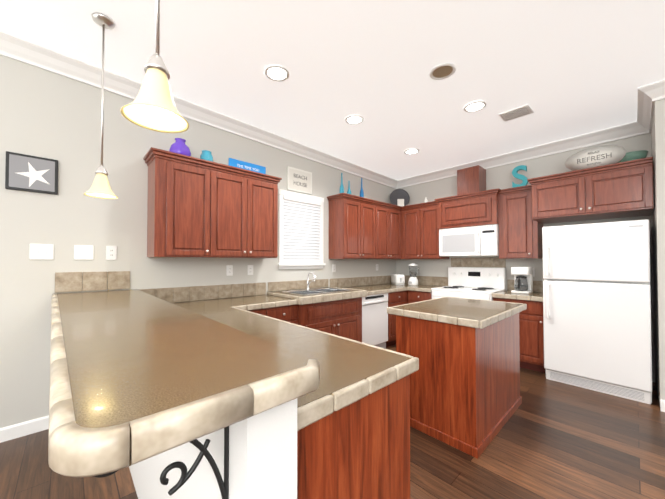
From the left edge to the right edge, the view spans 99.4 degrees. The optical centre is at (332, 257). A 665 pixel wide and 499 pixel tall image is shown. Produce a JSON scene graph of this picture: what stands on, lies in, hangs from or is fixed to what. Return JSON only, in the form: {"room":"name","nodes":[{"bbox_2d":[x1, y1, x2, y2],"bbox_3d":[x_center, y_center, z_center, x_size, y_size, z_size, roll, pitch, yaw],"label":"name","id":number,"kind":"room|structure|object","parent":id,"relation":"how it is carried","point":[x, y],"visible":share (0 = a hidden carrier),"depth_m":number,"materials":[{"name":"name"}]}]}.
{"room":"kitchen","nodes":[
{"label":"kitchen","id":0,"kind":"room"},
{"bbox_2d":[0,55,395,427],"bbox_3d":[-1.658,-0.252,2.919,8.120,3.250,0.120,1,-1,-43],"label":"wall","id":1,"kind":"structure","parent":0,"point":[47,114],"depth_m":2.40,"materials":[{"name":"grey paint"}]},
{"bbox_2d":[0,415,48,442],"bbox_3d":[-3.273,1.297,1.293,3.575,0.102,0.014,1,-1,-43],"label":"baseboard","id":2,"kind":"structure","parent":1,"relation":"attached to","point":[14,431],"depth_m":2.15,"materials":[{"name":"white paint"}]},
{"bbox_2d":[5,151,57,194],"bbox_3d":[-2.332,-0.648,2.196,0.280,0.280,0.020,1,-1,-43],"label":"framed picture","id":3,"kind":"object","parent":1,"relation":"attached to","point":[24,172],"visible":1,"depth_m":2.18,"materials":[{"name":"black metal"}]},
{"bbox_2d":[29,244,53,259],"bbox_3d":[-2.294,-0.043,2.226,0.135,0.125,0.016,1,-1,-43],"label":"switch plate","id":4,"kind":"object","parent":1,"relation":"attached to","point":[41,251],"visible":1,"depth_m":2.23,"materials":[{"name":"white plastic"}]},
{"bbox_2d":[74,245,93,259],"bbox_3d":[-2.111,-0.040,2.396,0.125,0.125,0.016,1,-1,-43],"label":"switch plate","id":5,"kind":"object","parent":1,"relation":"attached to","point":[83,252],"visible":1,"depth_m":2.40,"materials":[{"name":"white plastic"}]},
{"bbox_2d":[55,271,129,292],"bbox_3d":[-2.059,0.207,2.446,0.495,0.161,0.007,1,-1,-43],"label":"backsplash","id":6,"kind":"structure","parent":1,"relation":"attached to","point":[80,281],"depth_m":2.43,"materials":[{"name":"tile"}]},
{"bbox_2d":[106,246,116,259],"bbox_3d":[-1.978,-0.038,2.525,0.075,0.125,0.010,1,-1,-43],"label":"electrical outlet","id":7,"kind":"object","parent":1,"relation":"attached to","point":[111,252],"visible":1,"depth_m":2.52,"materials":[{"name":"white plastic"}]},
{"bbox_2d":[147,151,218,257],"bbox_3d":[-1.477,-0.450,2.778,0.529,0.902,0.334,1,-1,-43],"label":"upper cabinet","id":8,"kind":"object","parent":1,"relation":"attached to","point":[199,208],"depth_m":2.64,"materials":[{"name":"brown wood"}]},
{"bbox_2d":[169,138,190,155],"bbox_3d":[-1.494,-1.050,2.770,0.190,0.200,0.190,1,-1,-43],"label":"decorative vase","id":9,"kind":"object","parent":8,"relation":"on","point":[179,146],"visible":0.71,"depth_m":2.71,"materials":[{"name":"purple glass"}]},
{"bbox_2d":[0,30,399,188],"bbox_3d":[-1.626,-1.537,2.816,8.000,0.291,0.105,1,-1,-43],"label":"crown molding","id":10,"kind":"structure","parent":1,"relation":"attached to","point":[17,48],"depth_m":2.64,"materials":[{"name":"white"}]},
{"bbox_2d":[226,265,232,275],"bbox_3d":[-1.189,0.154,3.260,0.075,0.120,0.010,1,-1,-43],"label":"electrical outlet","id":11,"kind":"object","parent":1,"relation":"attached to","point":[229,270],"visible":1,"depth_m":3.25,"materials":[{"name":"white plastic"}]},
{"bbox_2d":[219,167,278,257],"bbox_3d":[-1.061,-0.444,3.167,0.833,0.902,0.334,1,-1,-43],"label":"upper cabinet","id":12,"kind":"object","parent":1,"relation":"attached to","point":[248,204],"depth_m":3.06,"materials":[{"name":"brown wood"}]},
{"bbox_2d":[200,150,212,161],"bbox_3d":[-1.311,-1.022,2.940,0.124,0.150,0.124,1,-1,-43],"label":"jar","id":13,"kind":"object","parent":12,"relation":"on","point":[206,155],"visible":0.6,"depth_m":2.90,"materials":[{"name":"teal glass"}]},
{"bbox_2d":[228,158,265,173],"bbox_3d":[-0.995,-1.026,3.320,0.460,0.170,0.018,1,-1,-43],"label":"sign","id":14,"kind":"object","parent":12,"relation":"on","point":[235,163],"visible":0.48,"depth_m":3.30,"materials":[{"name":"blue"}]},
{"bbox_2d":[248,265,252,274],"bbox_3d":[-0.999,0.157,3.437,0.075,0.120,0.010,1,-1,-43],"label":"electrical outlet","id":15,"kind":"object","parent":1,"relation":"attached to","point":[250,269],"visible":1,"depth_m":3.43,"materials":[{"name":"white plastic"}]},
{"bbox_2d":[138,275,391,302],"bbox_3d":[-0.284,0.405,4.099,4.239,0.151,0.011,1,-1,-43],"label":"backsplash","id":16,"kind":"structure","parent":1,"relation":"attached to","point":[193,293],"depth_m":3.38,"materials":[{"name":"tile"}]},
{"bbox_2d":[287,166,311,194],"bbox_3d":[-0.456,-1.070,3.959,0.420,0.320,0.018,1,-1,-43],"label":"sign","id":17,"kind":"object","parent":1,"relation":"attached to","point":[292,179],"visible":1,"depth_m":3.93,"materials":[{"name":"white"}]},
{"bbox_2d":[277,189,325,268],"bbox_3d":[-0.412,-0.365,3.967,0.810,1.060,0.048,1,-1,-43],"label":"window","id":18,"kind":"structure","parent":1,"relation":"in","point":[281,193],"depth_m":3.90,"materials":[{"name":"white wood"}]},
{"bbox_2d":[283,195,320,263],"bbox_3d":[-0.417,-0.367,3.972,0.646,0.911,0.028,1,-1,-43],"label":"window blinds","id":19,"kind":"object","parent":18,"relation":"attached to","point":[301,230],"visible":1,"depth_m":3.96,"materials":[{"name":"white plastic"}]},
{"bbox_2d":[332,264,335,271],"bbox_3d":[0.024,0.172,4.393,0.075,0.120,0.010,1,-1,-43],"label":"electrical outlet","id":20,"kind":"object","parent":1,"relation":"attached to","point":[333,267],"visible":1,"depth_m":4.39,"materials":[{"name":"white plastic"}]},
{"bbox_2d":[327,197,362,258],"bbox_3d":[0.208,-0.425,4.351,0.419,0.901,0.334,1,-1,-43],"label":"upper cabinet","id":21,"kind":"object","parent":1,"relation":"attached to","point":[345,213],"depth_m":4.21,"materials":[{"name":"brown wood"}]},
{"bbox_2d":[340,173,343,192],"bbox_3d":[0.143,-1.105,4.315,0.072,0.360,0.072,1,-1,-43],"label":"decorative bottle","id":22,"kind":"object","parent":21,"relation":"on","point":[341,188],"visible":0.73,"depth_m":4.29,"materials":[{"name":"teal glass"}]},
{"bbox_2d":[363,201,378,258],"bbox_3d":[0.452,-0.421,4.580,0.475,0.901,0.334,1,-1,-43],"label":"upper cabinet","id":23,"kind":"object","parent":1,"relation":"attached to","point":[367,228],"depth_m":4.51,"materials":[{"name":"brown wood"}]},
{"bbox_2d":[347,181,350,193],"bbox_3d":[0.260,-1.059,4.423,0.072,0.270,0.072,1,-1,-43],"label":"decorative bottle","id":24,"kind":"object","parent":23,"relation":"on","point":[349,191],"visible":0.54,"depth_m":4.41,"materials":[{"name":"teal glass"}]},
{"bbox_2d":[379,205,390,258],"bbox_3d":[0.718,-0.417,4.829,0.475,0.901,0.334,1,-1,-43],"label":"upper cabinet","id":25,"kind":"object","parent":1,"relation":"attached to","point":[384,210],"depth_m":4.76,"materials":[{"name":"brown wood"}]},
{"bbox_2d":[360,178,363,196],"bbox_3d":[0.479,-1.110,4.629,0.072,0.380,0.072,1,-1,-43],"label":"decorative bottle","id":26,"kind":"object","parent":25,"relation":"on","point":[361,193],"visible":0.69,"depth_m":4.61,"materials":[{"name":"blue glass"}]},
{"bbox_2d":[391,205,402,258],"bbox_3d":[0.962,-0.413,5.056,0.415,0.901,0.334,1,-1,-43],"label":"upper cabinet","id":27,"kind":"object","parent":1,"relation":"attached to","point":[396,214],"depth_m":4.99,"materials":[{"name":"brown wood"}]},
{"bbox_2d":[0,344,664,498],"bbox_3d":[0.732,1.362,0.336,8.120,0.060,7.120,1,-1,-43],"label":"floor","id":28,"kind":"structure","parent":0,"point":[552,439],"depth_m":1.88,"materials":[{"name":"brown wood"}]},
{"bbox_2d":[246,309,261,314],"bbox_3d":[-1.014,0.940,2.970,0.458,0.868,0.652,1,-1,-43],"label":"base cabinet","id":29,"kind":"object","parent":28,"relation":"on","point":[259,311],"depth_m":2.79,"materials":[{"name":"brown wood"}]},
{"bbox_2d":[195,304,418,430],"bbox_3d":[-0.503,0.468,1.679,0.690,0.049,1.869,1,-1,-43],"label":"countertop","id":30,"kind":"structure","parent":29,"relation":"on","point":[352,371],"depth_m":1.20,"materials":[{"name":"laminate"}]},
{"bbox_2d":[129,375,409,498],"bbox_3d":[-0.780,0.852,1.859,0.821,1.009,2.598,1,-1,-43],"label":"base cabinet","id":31,"kind":"object","parent":28,"relation":"on","point":[359,449],"visible":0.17,"depth_m":0.90,"materials":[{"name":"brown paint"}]},
{"bbox_2d":[48,289,319,498],"bbox_3d":[-1.130,0.531,1.481,0.577,0.507,2.679,1,-1,-43],"label":"bar","id":32,"kind":"object","parent":31,"relation":"on","point":[136,375],"visible":1,"depth_m":0.64,"materials":[{"name":"laminate"}]},
{"bbox_2d":[262,304,305,326],"bbox_3d":[-0.745,0.943,3.196,0.476,0.868,0.690,1,-1,-43],"label":"base cabinet","id":33,"kind":"object","parent":28,"relation":"on","point":[296,314],"depth_m":3.05,"materials":[{"name":"brown wood"}]},
{"bbox_2d":[173,272,416,311],"bbox_3d":[-0.046,0.407,3.817,4.278,0.419,0.750,1,-1,-43],"label":"countertop","id":34,"kind":"structure","parent":33,"relation":"on","point":[308,295],"depth_m":3.28,"materials":[{"name":"laminate"}]},
{"bbox_2d":[281,272,350,294],"bbox_3d":[-0.203,0.404,3.687,0.824,0.421,0.494,1,-1,-43],"label":"sink","id":35,"kind":"object","parent":34,"relation":"in","point":[307,291],"depth_m":3.74,"materials":[{"name":"silver metal"}]},
{"bbox_2d":[391,274,404,284],"bbox_3d":[1.201,0.405,5.167,0.170,0.186,0.310,0,-1,-8],"label":"toaster","id":36,"kind":"object","parent":34,"relation":"on","point":[397,279],"visible":1,"depth_m":5.05,"materials":[{"name":"white plastic"}]},
{"bbox_2d":[408,263,418,284],"bbox_3d":[1.450,0.301,5.030,0.180,0.390,0.203,1,-1,-43],"label":"blender","id":37,"kind":"object","parent":34,"relation":"on","point":[413,271],"visible":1,"depth_m":4.98,"materials":[{"name":"white plastic"}]},
{"bbox_2d":[362,293,387,348],"bbox_3d":[0.402,0.962,4.272,0.654,0.866,0.644,1,-1,-43],"label":"dishwasher","id":38,"kind":"object","parent":28,"relation":"on","point":[374,321],"visible":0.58,"depth_m":4.07,"materials":[{"name":"white metal"}]},
{"bbox_2d":[386,290,407,346],"bbox_3d":[1.069,0.971,4.897,1.163,0.869,0.681,1,-1,-43],"label":"base cabinet","id":39,"kind":"object","parent":28,"relation":"on","point":[397,298],"visible":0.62,"depth_m":4.38,"materials":[{"name":"brown wood"}]},
{"bbox_2d":[408,290,431,303],"bbox_3d":[1.601,0.967,4.680,0.681,0.869,0.426,1,-1,-43],"label":"base cabinet","id":40,"kind":"object","parent":28,"relation":"on","point":[416,296],"visible":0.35,"depth_m":4.49,"materials":[{"name":"brown wood"}]},
{"bbox_2d":[413,284,443,291],"bbox_3d":[1.618,0.516,4.675,0.674,0.049,0.386,1,-1,-43],"label":"countertop","id":41,"kind":"structure","parent":40,"relation":"on","point":[423,288],"depth_m":4.55,"materials":[{"name":"tile"}]},
{"bbox_2d":[387,297,526,458],"bbox_3d":[1.141,0.901,2.526,1.140,0.933,0.770,1,-1,-43],"label":"kitchen island","id":42,"kind":"object","parent":28,"relation":"on","point":[465,397],"visible":0.98,"depth_m":2.14,"materials":[{"name":"brown wood"}]},
{"bbox_2d":[431,267,505,300],"bbox_3d":[2.002,0.774,4.188,0.716,1.240,0.836,1,-1,-43],"label":"range","id":43,"kind":"object","parent":28,"relation":"on","point":[482,283],"visible":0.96,"depth_m":4.22,"materials":[{"name":"white enameled metal"},{"name":"black glass"}]},
{"bbox_2d":[493,298,545,372],"bbox_3d":[2.514,0.952,3.704,0.681,0.869,0.558,1,-1,-43],"label":"base cabinet","id":44,"kind":"object","parent":28,"relation":"on","point":[531,337],"visible":0.4,"depth_m":3.39,"materials":[{"name":"brown wood"}]},
{"bbox_2d":[492,290,542,301],"bbox_3d":[2.519,0.501,3.709,0.677,0.055,0.568,1,-1,-43],"label":"countertop","id":45,"kind":"structure","parent":44,"relation":"on","point":[533,296],"depth_m":3.55,"materials":[{"name":"tile"}]},
{"bbox_2d":[511,267,532,293],"bbox_3d":[2.527,0.304,3.770,0.270,0.345,0.200,1,-1,-43],"label":"coffee maker","id":46,"kind":"object","parent":45,"relation":"on","point":[523,280],"visible":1,"depth_m":3.71,"materials":[{"name":"white plastic"}]},
{"bbox_2d":[542,219,651,403],"bbox_3d":[2.899,0.517,3.120,0.810,1.720,0.808,1,-1,-43],"label":"fridge","id":47,"kind":"object","parent":28,"relation":"on","point":[596,309],"visible":1,"depth_m":2.84,"materials":[{"name":"white metal"}]},
{"bbox_2d":[0,0,664,179],"bbox_3d":[0.732,-1.671,0.384,8.120,0.222,7.120,1,-1,-43],"label":"ceiling","id":48,"kind":"structure","parent":0,"point":[564,69],"depth_m":2.29,"materials":[{"name":"white paint"}]},
{"bbox_2d":[83,12,117,198],"bbox_3d":[-1.576,-1.022,1.933,0.185,1.213,0.185,1,-1,-43],"label":"pendant light","id":49,"kind":"object","parent":48,"relation":"hanging from","point":[100,187],"visible":1,"depth_m":1.92,"materials":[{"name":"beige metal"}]},
{"bbox_2d":[120,0,188,132],"bbox_3d":[-0.556,-1.038,0.902,0.185,1.212,0.185,1,-1,-43],"label":"pendant light","id":50,"kind":"object","parent":48,"relation":"hanging from","point":[152,106],"visible":1,"depth_m":0.89,"materials":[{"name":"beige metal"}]},
{"bbox_2d":[265,65,288,80],"bbox_3d":[-0.481,-1.593,2.450,0.210,0.014,0.210,1,-1,-43],"label":"recessed light","id":51,"kind":"object","parent":48,"relation":"in","point":[276,73],"visible":1,"depth_m":2.44,"materials":[{"name":"white"}]},
{"bbox_2d":[345,115,363,123],"bbox_3d":[0.249,-1.560,3.206,0.210,0.014,0.210,1,-1,-43],"label":"recessed light","id":52,"kind":"object","parent":48,"relation":"in","point":[354,119],"visible":1,"depth_m":3.20,"materials":[{"name":"white"}]},
{"bbox_2d":[404,149,418,153],"bbox_3d":[1.142,-1.521,4.069,0.210,0.014,0.210,1,-1,-43],"label":"recessed light","id":53,"kind":"object","parent":48,"relation":"in","point":[411,151],"visible":1,"depth_m":4.06,"materials":[{"name":"white"}]},
{"bbox_2d":[430,63,455,79],"bbox_3d":[0.936,-1.574,2.397,0.210,0.014,0.210,1,-1,-43],"label":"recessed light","id":54,"kind":"object","parent":48,"relation":"in","point":[442,71],"visible":1,"depth_m":2.39,"materials":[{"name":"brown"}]},
{"bbox_2d":[464,101,486,111],"bbox_3d":[1.472,-1.550,2.913,0.210,0.014,0.210,1,-1,-43],"label":"recessed light","id":55,"kind":"object","parent":48,"relation":"in","point":[475,106],"visible":1,"depth_m":2.90,"materials":[{"name":"white"}]},
{"bbox_2d":[499,104,533,121],"bbox_3d":[1.965,-1.536,3.022,0.230,0.022,0.270,1,-1,-43],"label":"ceiling vent","id":56,"kind":"object","parent":48,"relation":"in","point":[518,112],"visible":1,"depth_m":3.00,"materials":[{"name":"white metal"}]},
{"bbox_2d":[396,133,651,344],"bbox_3d":[2.499,-0.229,4.329,0.120,3.250,3.435,1,-1,-43],"label":"wall","id":57,"kind":"structure","parent":0,"point":[501,177],"depth_m":4.12,"materials":[{"name":"grey paint"}]},
{"bbox_2d":[403,205,422,258],"bbox_3d":[1.507,-0.413,5.058,0.334,0.901,0.448,1,-1,-43],"label":"upper cabinet","id":58,"kind":"object","parent":57,"relation":"attached to","point":[413,217],"depth_m":4.92,"materials":[{"name":"brown wood"}]},
{"bbox_2d":[390,189,409,205],"bbox_3d":[1.250,-1.099,5.256,0.370,0.364,0.095,0,-1,2],"label":"decorative tray","id":59,"kind":"object","parent":58,"relation":"on","point":[396,194],"visible":0.75,"depth_m":5.26,"materials":[{"name":"grey"}]},
{"bbox_2d":[397,199,403,205],"bbox_3d":[1.247,-0.987,5.153,0.120,0.150,0.016,0,-1,2],"label":"card","id":60,"kind":"object","parent":58,"relation":"on","point":[400,202],"visible":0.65,"depth_m":5.15,"materials":[{"name":"white paper"}]},
{"bbox_2d":[423,205,448,258],"bbox_3d":[1.722,-0.417,4.827,0.334,0.901,0.408,1,-1,-43],"label":"upper cabinet","id":61,"kind":"object","parent":57,"relation":"attached to","point":[430,234],"depth_m":4.69,"materials":[{"name":"brown wood"}]},
{"bbox_2d":[435,189,498,228],"bbox_3d":[2.122,-0.670,4.342,0.419,0.432,0.852,1,-1,-43],"label":"upper cabinet","id":62,"kind":"object","parent":57,"relation":"attached to","point":[479,209],"depth_m":4.17,"materials":[{"name":"brown wood"}]},
{"bbox_2d":[439,224,498,256],"bbox_3d":[2.114,-0.234,4.328,0.440,0.439,0.840,1,-1,-43],"label":"microwave","id":63,"kind":"object","parent":62,"relation":"attached to","point":[482,240],"visible":1,"depth_m":4.17,"materials":[{"name":"white"}]},
{"bbox_2d":[455,165,486,196],"bbox_3d":[2.165,-1.146,4.390,0.300,0.424,0.320,1,-1,-43],"label":"cover","id":64,"kind":"object","parent":57,"relation":"attached to","point":[470,180],"depth_m":4.27,"materials":[{"name":"brown wood"}]},
{"bbox_2d":[404,257,542,291],"bbox_3d":[2.115,0.249,4.630,0.013,0.478,2.454,1,-1,-43],"label":"backsplash","id":65,"kind":"structure","parent":57,"relation":"attached to","point":[483,261],"depth_m":4.49,"materials":[{"name":"tile"}]},
{"bbox_2d":[499,189,542,258],"bbox_3d":[2.589,-0.432,3.885,0.354,0.901,0.448,1,-1,-43],"label":"upper cabinet","id":66,"kind":"object","parent":57,"relation":"attached to","point":[520,237],"depth_m":3.76,"materials":[{"name":"brown wood"}]},
{"bbox_2d":[512,165,527,187],"bbox_3d":[2.577,-1.099,3.878,0.046,0.312,0.180,1,-1,-43],"label":"decorative piece","id":67,"kind":"object","parent":66,"relation":"on","point":[515,174],"visible":0.83,"depth_m":3.86,"materials":[{"name":"teal paint"}]},
{"bbox_2d":[396,122,650,187],"bbox_3d":[2.406,-1.433,4.283,0.105,0.131,3.225,1,-1,-43],"label":"crown molding","id":68,"kind":"structure","parent":57,"relation":"attached to","point":[628,130],"depth_m":3.85,"materials":[{"name":"white"}]},
{"bbox_2d":[531,169,598,224],"bbox_3d":[2.823,-0.680,3.430,0.639,0.442,0.543,1,-1,-43],"label":"upper cabinet","id":69,"kind":"object","parent":57,"relation":"attached to","point":[570,198],"depth_m":3.21,"materials":[{"name":"brown wood"}]},
{"bbox_2d":[595,161,653,219],"bbox_3d":[3.118,-0.685,3.115,0.639,0.442,0.543,1,-1,-43],"label":"upper cabinet","id":70,"kind":"object","parent":57,"relation":"attached to","point":[621,191],"depth_m":2.85,"materials":[{"name":"brown wood"}]},
{"bbox_2d":[565,145,625,170],"bbox_3d":[2.877,-1.085,3.106,0.015,0.260,0.490,1,-1,-43],"label":"oval sign","id":71,"kind":"object","parent":70,"relation":"on","point":[618,153],"visible":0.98,"depth_m":3.09,"materials":[{"name":"white"}]},
{"bbox_2d":[577,152,611,163],"bbox_3d":[2.870,-1.087,3.099,0.004,0.052,0.278,1,-1,-43],"label":"lettering","id":72,"kind":"object","parent":71,"relation":"attached to","point":[593,158],"visible":1,"depth_m":3.10,"materials":[{"name":"grey paint"}]},
{"bbox_2d":[617,150,647,162],"bbox_3d":[3.198,-1.026,3.022,0.250,0.140,0.250,1,-1,-43],"label":"bowl","id":73,"kind":"object","parent":70,"relation":"on","point":[634,155],"visible":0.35,"depth_m":2.93,"materials":[{"name":"green glass"}]},
{"bbox_2d":[648,129,655,382],"bbox_3d":[3.319,-0.253,2.828,0.690,3.250,0.120,1,-1,-43],"label":"wall","id":74,"kind":"structure","parent":0,"point":[649,134],"depth_m":3.11,"materials":[{"name":"grey paint"}]},
{"bbox_2d":[636,102,654,133],"bbox_3d":[3.166,-1.465,2.859,0.720,0.148,0.105,1,-1,-43],"label":"crown molding","id":75,"kind":"structure","parent":74,"relation":"attached to","point":[645,114],"depth_m":2.98,"materials":[{"name":"white wood"}]},
{"bbox_2d":[652,99,664,404],"bbox_3d":[4.216,-0.278,1.247,0.120,3.250,3.655,1,-1,-43],"label":"wall","id":76,"kind":"structure","parent":0,"point":[658,123],"depth_m":2.53,"materials":[{"name":"grey paint"}]},
{"bbox_2d":[637,79,664,109],"bbox_3d":[4.098,-1.499,1.228,0.105,0.131,3.760,1,-1,-43],"label":"crown molding","id":77,"kind":"structure","parent":76,"relation":"attached to","point":[647,94],"depth_m":2.54,"materials":[{"name":"white wood"}]},
{"bbox_2d":[660,399,664,411],"bbox_3d":[4.167,1.295,1.176,0.014,0.102,3.655,1,-1,-43],"label":"baseboard","id":78,"kind":"structure","parent":76,"relation":"attached to","point":[662,402],"depth_m":2.50,"materials":[{"name":"white wood"}]}
]}

